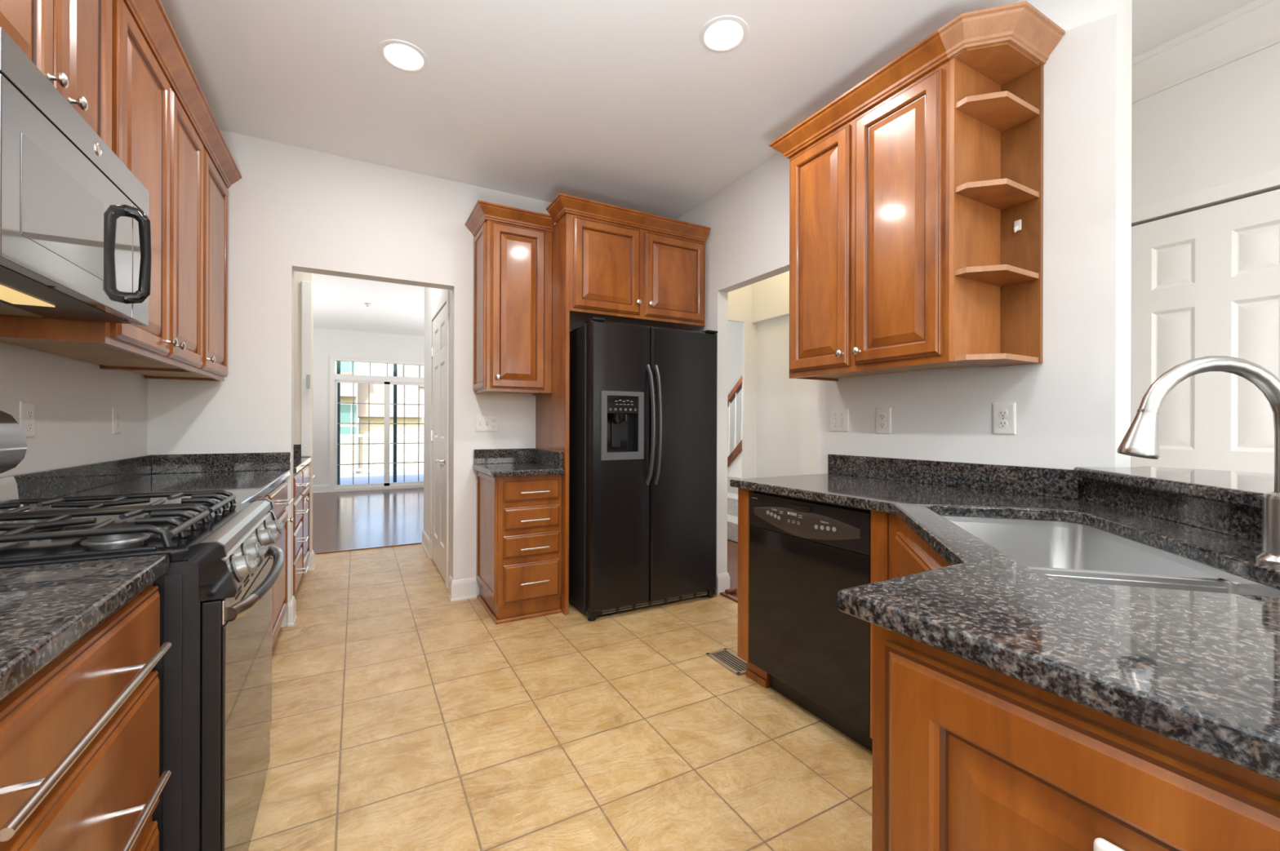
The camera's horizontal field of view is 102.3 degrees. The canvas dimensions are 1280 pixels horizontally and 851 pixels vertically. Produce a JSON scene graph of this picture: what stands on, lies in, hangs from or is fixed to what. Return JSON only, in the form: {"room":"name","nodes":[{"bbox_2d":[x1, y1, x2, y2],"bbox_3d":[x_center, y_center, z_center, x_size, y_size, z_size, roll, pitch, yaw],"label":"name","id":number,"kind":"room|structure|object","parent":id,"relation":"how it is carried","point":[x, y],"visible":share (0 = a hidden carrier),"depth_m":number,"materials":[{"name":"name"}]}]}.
{"room":"kitchen","nodes":[
{"label":"kitchen","id":0,"kind":"room"},
{"bbox_2d":[0,342,147,476],"bbox_3d":[-1.263,-0.224,0.190,0.120,2.780,8.190,0,0,-29],"label":"wall","id":1,"kind":"structure","parent":0,"point":[73,399],"depth_m":1.97,"materials":[{"name":"white paint"}]},
{"bbox_2d":[19,400,35,438],"bbox_3d":[-2.020,-0.017,1.703,0.009,0.120,0.080,0,0,-29],"label":"wall outlet","id":2,"kind":"object","parent":1,"relation":"attached to","point":[27,409],"visible":0.99,"depth_m":1.69,"materials":[{"name":"white plastic"}]},
{"bbox_2d":[26,421,32,431],"bbox_3d":[-2.018,0.003,1.704,0.003,0.033,0.033,0,0,-29],"label":"receptacle","id":3,"kind":"object","parent":2,"relation":"attached to","point":[28,424],"depth_m":1.70,"materials":[{"name":"grey plastic"}]},
{"bbox_2d":[26,408,32,418],"bbox_3d":[-2.018,-0.037,1.704,0.003,0.033,0.033,0,0,-29],"label":"receptacle","id":4,"kind":"object","parent":2,"relation":"attached to","point":[28,411],"depth_m":1.70,"materials":[{"name":"grey plastic"}]},
{"bbox_2d":[0,0,112,150],"bbox_3d":[-1.464,-1.038,1.094,0.389,0.683,0.750,0,0,-29],"label":"upper cabinet","id":5,"kind":"object","parent":1,"relation":"attached to","point":[69,42],"visible":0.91,"depth_m":1.28,"materials":[{"name":"brown wood"}]},
{"bbox_2d":[0,26,151,325],"bbox_3d":[-1.438,-0.489,1.120,0.462,0.402,0.725,0,0,-29],"label":"microwave","id":6,"kind":"object","parent":5,"relation":"attached to","point":[75,225],"visible":1,"depth_m":1.10,"materials":[{"name":"grey metal"}]},
{"bbox_2d":[4,454,152,505],"bbox_3d":[-2.199,0.208,2.042,0.021,0.100,1.480,0,0,-29],"label":"backsplash","id":7,"kind":"structure","parent":1,"relation":"attached to","point":[55,482],"depth_m":1.98,"materials":[{"name":"stone"}]},
{"bbox_2d":[0,0,218,373],"bbox_3d":[-1.885,-0.809,1.859,0.389,1.145,0.996,0,0,-29],"label":"upper cabinet","id":8,"kind":"object","parent":1,"relation":"attached to","point":[162,114],"visible":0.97,"depth_m":1.84,"materials":[{"name":"brown wood"}]},
{"bbox_2d":[111,407,120,434],"bbox_3d":[-2.366,-0.018,2.333,0.009,0.120,0.080,0,0,-29],"label":"wall outlet","id":9,"kind":"object","parent":1,"relation":"attached to","point":[116,412],"visible":1,"depth_m":2.32,"materials":[{"name":"white plastic"}]},
{"bbox_2d":[115,422,119,429],"bbox_3d":[-2.364,0.002,2.334,0.003,0.033,0.033,0,0,-29],"label":"receptacle","id":10,"kind":"object","parent":9,"relation":"attached to","point":[117,424],"depth_m":2.33,"materials":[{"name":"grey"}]},
{"bbox_2d":[115,413,119,420],"bbox_3d":[-2.364,-0.038,2.334,0.003,0.033,0.033,0,0,-29],"label":"receptacle","id":11,"kind":"object","parent":9,"relation":"attached to","point":[117,415],"depth_m":2.33,"materials":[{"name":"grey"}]},
{"bbox_2d":[102,127,241,381],"bbox_3d":[-2.257,-0.810,2.538,0.389,1.145,0.551,0,0,-29],"label":"upper cabinet","id":12,"kind":"object","parent":1,"relation":"attached to","point":[220,170],"visible":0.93,"depth_m":2.57,"materials":[{"name":"brown wood"}]},
{"bbox_2d":[147,129,573,626],"bbox_3d":[-1.163,-0.224,3.525,3.266,2.780,0.120,0,0,-29],"label":"wall","id":13,"kind":"structure","parent":0,"point":[291,208],"depth_m":3.03,"materials":[{"name":"white paint"}]},
{"bbox_2d":[151,452,290,474],"bbox_3d":[-2.279,0.207,2.831,0.599,0.100,0.022,0,0,-29],"label":"backsplash","id":14,"kind":"structure","parent":13,"relation":"attached to","point":[229,462],"depth_m":2.81,"materials":[{"name":"stone"}]},
{"bbox_2d":[288,595,297,626],"bbox_3d":[-2.050,1.096,3.041,0.030,0.135,0.156,0,0,-29],"label":"baseboard","id":15,"kind":"structure","parent":13,"relation":"attached to","point":[292,615],"depth_m":2.98,"materials":[{"name":"white paint"}]},
{"bbox_2d":[293,271,313,571],"bbox_3d":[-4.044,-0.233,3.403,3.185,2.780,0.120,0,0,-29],"label":"door frame","id":16,"kind":"structure","parent":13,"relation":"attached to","point":[299,277],"depth_m":4.08,"materials":[{"name":"beige paint"}]},
{"bbox_2d":[301,280,315,571],"bbox_3d":[-2.667,0.011,4.149,0.088,2.300,0.138,0,0,-29],"label":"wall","id":17,"kind":"structure","parent":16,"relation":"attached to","point":[306,317],"depth_m":4.09,"materials":[{"name":"white paint"}]},
{"bbox_2d":[306,374,310,388],"bbox_3d":[-2.628,-0.344,4.087,0.024,0.110,0.012,0,0,-29],"label":"switch","id":18,"kind":"object","parent":17,"relation":"attached to","point":[308,375],"visible":1,"depth_m":4.08,"materials":[{"name":"grey plastic"}]},
{"bbox_2d":[447,575,476,601],"bbox_3d":[-1.206,1.099,3.494,0.165,0.135,0.138,0,0,-29],"label":"baseboard","id":19,"kind":"structure","parent":13,"relation":"attached to","point":[464,588],"depth_m":3.44,"materials":[{"name":"white paint"}]},
{"bbox_2d":[475,415,498,431],"bbox_3d":[-1.040,-0.008,3.514,0.155,0.115,0.018,0,0,-29],"label":"switch plate","id":20,"kind":"object","parent":13,"relation":"attached to","point":[482,423],"visible":1,"depth_m":3.52,"materials":[{"name":"white plastic"}]},
{"bbox_2d":[473,448,533,464],"bbox_3d":[-0.941,0.217,3.566,0.405,0.100,0.022,0,0,-29],"label":"backsplash","id":21,"kind":"structure","parent":13,"relation":"attached to","point":[485,456],"depth_m":3.55,"materials":[{"name":"stone"}]},
{"bbox_2d":[465,200,554,395],"bbox_3d":[-0.858,-0.775,3.383,0.488,1.135,0.420,0,0,-29],"label":"upper cabinet","id":22,"kind":"object","parent":13,"relation":"attached to","point":[513,246],"visible":1,"depth_m":3.26,"materials":[{"name":"brown wood"}]},
{"bbox_2d":[532,448,563,468],"bbox_3d":[-0.621,0.218,3.429,0.022,0.100,0.569,0,0,-29],"label":"backsplash","id":23,"kind":"structure","parent":13,"relation":"attached to","point":[545,457],"depth_m":3.35,"materials":[{"name":"stone"}]},
{"bbox_2d":[312,328,424,485],"bbox_3d":[-3.981,-0.233,6.524,6.500,2.780,5.530,0,0,-29],"label":"wall","id":24,"kind":"structure","parent":0,"point":[339,344],"depth_m":8.79,"materials":[{"name":"white paint"}]},
{"bbox_2d":[293,444,301,457],"bbox_3d":[-2.916,0.205,3.940,0.549,0.100,0.023,0,0,-29],"label":"backsplash","id":25,"kind":"structure","parent":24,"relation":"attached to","point":[296,448],"depth_m":4.05,"materials":[{"name":"stone"}]},
{"bbox_2d":[312,484,329,493],"bbox_3d":[-6.638,1.081,8.041,3.110,0.135,0.018,0,0,-29],"label":"baseboard","id":26,"kind":"structure","parent":24,"relation":"attached to","point":[316,488],"depth_m":8.72,"materials":[{"name":"white paint"}]},
{"bbox_2d":[329,355,424,493],"bbox_3d":[-4.559,-0.005,9.264,1.735,2.320,0.190,0,0,-29],"label":"door","id":27,"kind":"structure","parent":24,"relation":"in","point":[376,406],"depth_m":9.16,"materials":[{"name":"white paint"}]},
{"bbox_2d":[423,287,451,579],"bbox_3d":[-0.678,-0.222,4.846,2.325,2.780,1.730,0,0,-29],"label":"wall","id":28,"kind":"structure","parent":0,"point":[433,296],"depth_m":4.71,"materials":[{"name":"white paint"}]},
{"bbox_2d":[421,529,430,558],"bbox_3d":[-1.979,1.096,4.774,0.018,0.135,0.610,0,0,-29],"label":"baseboard","id":29,"kind":"structure","parent":28,"relation":"attached to","point":[425,543],"depth_m":4.76,"materials":[{"name":"white paint"}]},
{"bbox_2d":[429,289,449,588],"bbox_3d":[-1.596,0.102,4.086,0.014,2.125,0.960,0,0,-29],"label":"door frame","id":30,"kind":"structure","parent":28,"relation":"in","point":[446,298],"depth_m":3.69,"materials":[{"name":"white paint"}]},
{"bbox_2d":[430,303,446,581],"bbox_3d":[-1.607,0.133,4.090,0.080,2.040,0.827,0,0,-29],"label":"door","id":31,"kind":"structure","parent":30,"relation":"attached to","point":[437,527],"depth_m":4.07,"materials":[{"name":"white paint"}]},
{"bbox_2d":[312,488,737,598],"bbox_3d":[-0.780,1.218,3.595,9.100,0.098,13.650,0,0,-29],"label":"floor","id":32,"kind":"structure","parent":0,"point":[347,520],"depth_m":6.21,"materials":[{"name":"brown wood"}]},
{"bbox_2d":[720,586,737,603],"bbox_3d":[0.813,1.156,3.216,0.138,0.033,0.872,0,0,-29],"label":"stair tread","id":33,"kind":"structure","parent":32,"relation":"on","point":[726,593],"depth_m":3.53,"materials":[{"name":"red wood"}]},
{"bbox_2d":[727,376,742,542],"bbox_3d":[1.677,0.080,6.055,2.130,2.192,1.600,0,0,-29],"label":"staircase","id":34,"kind":"structure","parent":32,"relation":"on","point":[735,459],"depth_m":5.95,"materials":[{"name":"white wood"}]},
{"bbox_2d":[246,543,872,850],"bbox_3d":[-0.024,1.220,1.215,3.286,0.100,8.750,0,0,-29],"label":"floor","id":35,"kind":"structure","parent":0,"point":[405,718],"depth_m":1.92,"materials":[{"name":"tile"}]},
{"bbox_2d":[0,582,171,850],"bbox_3d":[-1.018,0.733,0.553,0.660,0.867,0.826,0,0,-29],"label":"base cabinet","id":36,"kind":"object","parent":35,"relation":"on","point":[79,738],"visible":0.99,"depth_m":0.75,"materials":[{"name":"brown wood"}]},
{"bbox_2d":[0,554,168,701],"bbox_3d":[-0.682,0.231,-0.098,0.622,0.137,2.284,0,0,-29],"label":"countertop","id":37,"kind":"structure","parent":36,"relation":"on","point":[45,610],"depth_m":0.77,"materials":[{"name":"stone"}]},
{"bbox_2d":[0,410,284,850],"bbox_3d":[-1.337,0.563,1.257,0.758,1.205,0.721,0,0,-29],"label":"gas range","id":38,"kind":"object","parent":35,"relation":"on","point":[215,677],"visible":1,"depth_m":1.10,"materials":[{"name":"black metal"}]},
{"bbox_2d":[0,502,250,568],"bbox_3d":[-1.350,0.265,1.250,0.638,0.034,0.714,0,0,-29],"label":"cooktop","id":39,"kind":"object","parent":38,"relation":"in","point":[202,544],"depth_m":1.10,"materials":[{"name":"black metal"}]},
{"bbox_2d":[265,479,293,648],"bbox_3d":[-2.096,0.730,2.517,0.660,0.867,0.744,0,0,-29],"label":"base cabinet","id":40,"kind":"object","parent":35,"relation":"on","point":[278,495],"visible":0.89,"depth_m":2.66,"materials":[{"name":"brown wood"}]},
{"bbox_2d":[4,452,290,511],"bbox_3d":[-1.937,0.227,2.186,0.620,0.137,1.481,0,0,-29],"label":"countertop","id":41,"kind":"structure","parent":40,"relation":"on","point":[249,477],"depth_m":2.27,"materials":[{"name":"stone"}]},
{"bbox_2d":[293,471,308,595],"bbox_3d":[-2.459,0.728,3.194,0.676,0.867,0.535,0,0,-29],"label":"base cabinet","id":42,"kind":"object","parent":35,"relation":"on","point":[298,484],"visible":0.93,"depth_m":3.29,"materials":[{"name":"brown wood"}]},
{"bbox_2d":[299,464,315,572],"bbox_3d":[-2.737,0.728,3.700,0.676,0.867,0.614,0,0,-29],"label":"base cabinet","id":43,"kind":"object","parent":35,"relation":"on","point":[305,492],"visible":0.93,"depth_m":3.79,"materials":[{"name":"brown wood"}]},
{"bbox_2d":[293,444,311,474],"bbox_3d":[-2.623,0.225,3.455,0.636,0.137,1.154,0,0,-29],"label":"countertop","id":44,"kind":"structure","parent":43,"relation":"on","point":[299,462],"depth_m":3.85,"materials":[{"name":"stone"}]},
{"bbox_2d":[315,542,422,554],"bbox_3d":[-2.515,1.156,4.844,0.890,0.012,0.040,0,0,-29],"label":"trim","id":45,"kind":"structure","parent":35,"relation":"on","point":[418,543],"depth_m":4.81,"materials":[{"name":"red wood"}]},
{"bbox_2d":[476,471,561,625],"bbox_3d":[-0.784,0.735,3.323,0.408,0.864,0.598,0,0,-29],"label":"base cabinet","id":46,"kind":"object","parent":35,"relation":"on","point":[519,518],"visible":0.98,"depth_m":3.11,"materials":[{"name":"brown wood"}]},
{"bbox_2d":[472,448,564,477],"bbox_3d":[-0.793,0.235,3.315,0.433,0.135,0.604,0,0,-29],"label":"countertop","id":47,"kind":"structure","parent":46,"relation":"on","point":[495,463],"depth_m":3.43,"materials":[{"name":"stone"}]},
{"bbox_2d":[535,192,711,615],"bbox_3d":[-0.158,-0.103,3.623,1.110,2.545,0.673,0,0,-29],"label":"tall cabinet","id":48,"kind":"object","parent":35,"relation":"on","point":[614,264],"visible":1,"depth_m":3.32,"materials":[{"name":"brown wood"}]},
{"bbox_2d":[568,317,717,621],"bbox_3d":[-0.033,0.267,3.537,0.938,1.806,0.769,0,0,-29],"label":"refrigerator","id":49,"kind":"object","parent":35,"relation":"on","point":[642,399],"visible":0.98,"depth_m":3.23,"materials":[{"name":"black metal"}]},
{"bbox_2d":[705,648,746,675],"bbox_3d":[0.452,1.168,2.546,0.130,0.007,0.255,0,0,-29],"label":"floor vent","id":50,"kind":"object","parent":35,"relation":"in","point":[726,658],"visible":0.83,"depth_m":2.55,"materials":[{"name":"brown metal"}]},
{"bbox_2d":[737,488,770,688],"bbox_3d":[0.736,0.730,2.462,0.575,0.884,0.136,0,0,-29],"label":"end panel","id":51,"kind":"object","parent":35,"relation":"on","point":[753,673],"visible":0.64,"depth_m":2.35,"materials":[{"name":"brown wood"}]},
{"bbox_2d":[749,490,872,751],"bbox_3d":[0.876,0.733,2.175,0.566,0.870,0.623,0,0,-29],"label":"dishwasher","id":52,"kind":"object","parent":35,"relation":"on","point":[815,655],"visible":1,"depth_m":2.00,"materials":[{"name":"black plastic"}]},
{"bbox_2d":[870,510,951,738],"bbox_3d":[0.980,0.681,1.192,0.662,0.784,1.780,0,0,15],"label":"base cabinet","id":53,"kind":"object","parent":35,"relation":"on","point":[897,551],"visible":0.13,"depth_m":1.69,"materials":[{"name":"brown wood"}]},
{"bbox_2d":[729,453,1279,782],"bbox_3d":[0.914,0.221,1.237,1.157,0.135,2.940,0,0,4],"label":"countertop","id":54,"kind":"structure","parent":53,"relation":"on","point":[1200,671],"depth_m":0.72,"materials":[{"name":"stone"}]},
{"bbox_2d":[941,515,1279,597],"bbox_3d":[0.976,0.386,1.187,0.497,0.194,0.915,0,0,16],"label":"undermount sink","id":55,"kind":"object","parent":54,"relation":"in","point":[1075,552],"visible":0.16,"depth_m":1.38,"materials":[{"name":"silver metal"}]},
{"bbox_2d":[1116,355,1279,566],"bbox_3d":[1.063,0.063,0.957,0.300,0.381,0.116,0,0,20],"label":"kitchen faucet","id":56,"kind":"object","parent":54,"relation":"on","point":[1141,440],"visible":1,"depth_m":0.95,"materials":[{"name":"silver metal"}]},
{"bbox_2d":[871,624,1279,850],"bbox_3d":[0.767,0.731,0.371,0.394,0.884,1.110,0,0,-29],"label":"base cabinet","id":57,"kind":"object","parent":35,"relation":"on","point":[967,756],"visible":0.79,"depth_m":0.58,"materials":[{"name":"brown wood"}]},
{"bbox_2d":[1093,838,1124,850],"bbox_3d":[0.481,0.483,0.479,0.014,0.137,0.095,0,0,-29],"label":"blank plate","id":58,"kind":"object","parent":57,"relation":"attached to","point":[1100,844],"visible":1,"depth_m":0.51,"materials":[{"name":"white plastic"}]},
{"bbox_2d":[160,0,1255,337],"bbox_3d":[-0.827,-1.688,3.593,9.200,0.150,13.900,0,0,-29],"label":"ceiling","id":59,"kind":"structure","parent":0,"point":[618,103],"depth_m":2.41,"materials":[{"name":"white paint"}]},
{"bbox_2d":[377,39,429,72],"bbox_3d":[-1.034,-1.661,2.259,0.204,0.107,0.204,0,0,-29],"label":"ceiling light","id":60,"kind":"object","parent":59,"relation":"attached to","point":[402,55],"visible":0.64,"depth_m":2.31,"materials":[{"name":"white paint"}]},
{"bbox_2d":[698,15,749,53],"bbox_3d":[0.346,-1.656,2.126,0.204,0.107,0.204,0,0,-29],"label":"ceiling light","id":61,"kind":"object","parent":59,"relation":"attached to","point":[722,33],"visible":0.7,"depth_m":2.18,"materials":[{"name":"white paint"}]},
{"bbox_2d":[727,320,742,457],"bbox_3d":[1.786,-1.214,4.971,3.290,4.780,13.600,0,0,-29],"label":"wall","id":62,"kind":"structure","parent":0,"point":[735,328],"depth_m":7.86,"materials":[{"name":"white paint"}]},
{"bbox_2d":[728,284,757,479],"bbox_3d":[0.723,-0.218,4.367,0.910,2.780,0.030,0,0,-29],"label":"wall","id":63,"kind":"structure","parent":0,"point":[740,300],"depth_m":4.47,"materials":[{"name":"white paint"}]},
{"bbox_2d":[676,0,1132,593],"bbox_3d":[0.932,-0.217,2.978,0.120,2.780,2.855,0,0,-29],"label":"wall","id":64,"kind":"structure","parent":0,"point":[1073,406],"depth_m":1.85,"materials":[{"name":"white paint"}]},
{"bbox_2d":[716,573,729,594],"bbox_3d":[0.458,1.104,3.822,0.108,0.135,0.543,0,0,-29],"label":"baseboard","id":65,"kind":"structure","parent":64,"relation":"attached to","point":[722,580],"depth_m":3.58,"materials":[{"name":"white paint"}]},
{"bbox_2d":[830,408,848,431],"bbox_3d":[1.025,-0.022,2.664,0.018,0.115,0.116,0,0,-29],"label":"switch plate","id":66,"kind":"object","parent":64,"relation":"attached to","point":[839,419],"visible":1,"depth_m":2.66,"materials":[{"name":"white plastic"}]},
{"bbox_2d":[768,30,997,381],"bbox_3d":[1.018,-0.809,2.284,0.398,1.165,0.849,0,0,-29],"label":"upper cabinet","id":67,"kind":"object","parent":64,"relation":"attached to","point":[869,169],"visible":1,"depth_m":2.09,"materials":[{"name":"brown wood"}]},
{"bbox_2d":[875,408,891,434],"bbox_3d":[1.151,-0.018,2.444,0.009,0.122,0.082,0,0,-29],"label":"wall outlet","id":68,"kind":"object","parent":64,"relation":"attached to","point":[883,415],"visible":1,"depth_m":2.44,"materials":[{"name":"white plastic"}]},
{"bbox_2d":[879,422,885,428],"bbox_3d":[1.149,0.002,2.442,0.003,0.033,0.033,0,0,-29],"label":"receptacle","id":69,"kind":"object","parent":68,"relation":"attached to","point":[882,424],"depth_m":2.44,"materials":[{"name":"grey plastic"}]},
{"bbox_2d":[879,413,885,420],"bbox_3d":[1.149,-0.038,2.442,0.003,0.033,0.033,0,0,-29],"label":"receptacle","id":70,"kind":"object","parent":68,"relation":"attached to","point":[882,415],"depth_m":2.44,"materials":[{"name":"grey plastic"}]},
{"bbox_2d":[827,453,1082,499],"bbox_3d":[1.250,0.204,2.230,0.036,0.100,1.065,0,0,-29],"label":"backsplash","id":71,"kind":"structure","parent":64,"relation":"attached to","point":[1036,481],"depth_m":2.07,"materials":[{"name":"stone"}]},
{"bbox_2d":[937,0,1065,367],"bbox_3d":[1.274,-0.808,1.818,0.398,1.165,0.214,0,0,-29],"label":"open shelf unit","id":72,"kind":"object","parent":64,"relation":"attached to","point":[997,80],"visible":0.99,"depth_m":1.88,"materials":[{"name":"brown wood"}]},
{"bbox_2d":[1013,219,1021,232],"bbox_3d":[1.404,-0.741,1.924,0.029,0.049,0.024,0,0,-29],"label":"wall hook","id":73,"kind":"object","parent":72,"relation":"attached to","point":[1017,224],"visible":1,"depth_m":1.92,"materials":[{"name":"white plastic"}]},
{"bbox_2d":[992,402,1016,435],"bbox_3d":[1.401,-0.023,1.988,0.009,0.122,0.082,0,0,-29],"label":"wall outlet","id":74,"kind":"object","parent":64,"relation":"attached to","point":[1004,415],"visible":1,"depth_m":1.98,"materials":[{"name":"white plastic"}]},
{"bbox_2d":[998,419,1008,428],"bbox_3d":[1.399,-0.003,1.986,0.003,0.033,0.033,0,0,-29],"label":"receptacle","id":75,"kind":"object","parent":74,"relation":"attached to","point":[1002,424],"depth_m":1.99,"materials":[{"name":"grey plastic"}]},
{"bbox_2d":[998,409,1008,417],"bbox_3d":[1.399,-0.043,1.986,0.003,0.033,0.033,0,0,-29],"label":"receptacle","id":76,"kind":"object","parent":74,"relation":"attached to","point":[1002,413],"depth_m":1.98,"materials":[{"name":"grey plastic"}]},
{"bbox_2d":[751,43,1279,477],"bbox_3d":[2.678,-0.211,1.564,0.180,2.780,6.765,0,0,-29],"label":"wall","id":77,"kind":"structure","parent":0,"point":[1220,126],"depth_m":2.22,"materials":[{"name":"white paint"}]},
{"bbox_2d":[1130,189,1279,474],"bbox_3d":[2.354,0.136,2.116,0.035,2.060,0.592,0,0,-29],"label":"door","id":78,"kind":"structure","parent":77,"relation":"in","point":[1206,282],"depth_m":2.12,"materials":[{"name":"white paint"}]},
{"bbox_2d":[1131,0,1279,103],"bbox_3d":[2.965,-1.525,0.884,0.100,0.150,5.100,0,0,-29],"label":"crown molding","id":79,"kind":"structure","parent":77,"relation":"attached to","point":[1251,28],"depth_m":2.08,"materials":[{"name":"white paint"}]},
{"bbox_2d":[1131,168,1279,223],"bbox_3d":[2.337,0.103,2.105,0.016,2.150,0.740,0,0,-29],"label":"door frame","id":80,"kind":"structure","parent":77,"relation":"attached to","point":[1270,179],"depth_m":2.11,"materials":[{"name":"white paint"}]},
{"bbox_2d":[1134,511,1259,584],"bbox_3d":[1.397,0.676,1.012,0.120,0.998,1.507,0,0,15],"label":"wall","id":81,"kind":"structure","parent":0,"point":[1135,512],"depth_m":1.24,"materials":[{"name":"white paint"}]},
{"bbox_2d":[1082,478,1262,542],"bbox_3d":[1.328,0.216,1.031,0.022,0.077,1.507,0,0,15],"label":"backsplash","id":82,"kind":"structure","parent":81,"relation":"attached to","point":[1241,522],"depth_m":1.33,"materials":[{"name":"stone"}]},
{"bbox_2d":[1073,466,1274,510],"bbox_3d":[1.488,0.158,1.026,0.435,0.035,1.566,0,0,15],"label":"bar ledge","id":83,"kind":"object","parent":81,"relation":"on","point":[1245,489],"visible":0.98,"depth_m":1.34,"materials":[{"name":"stone"}]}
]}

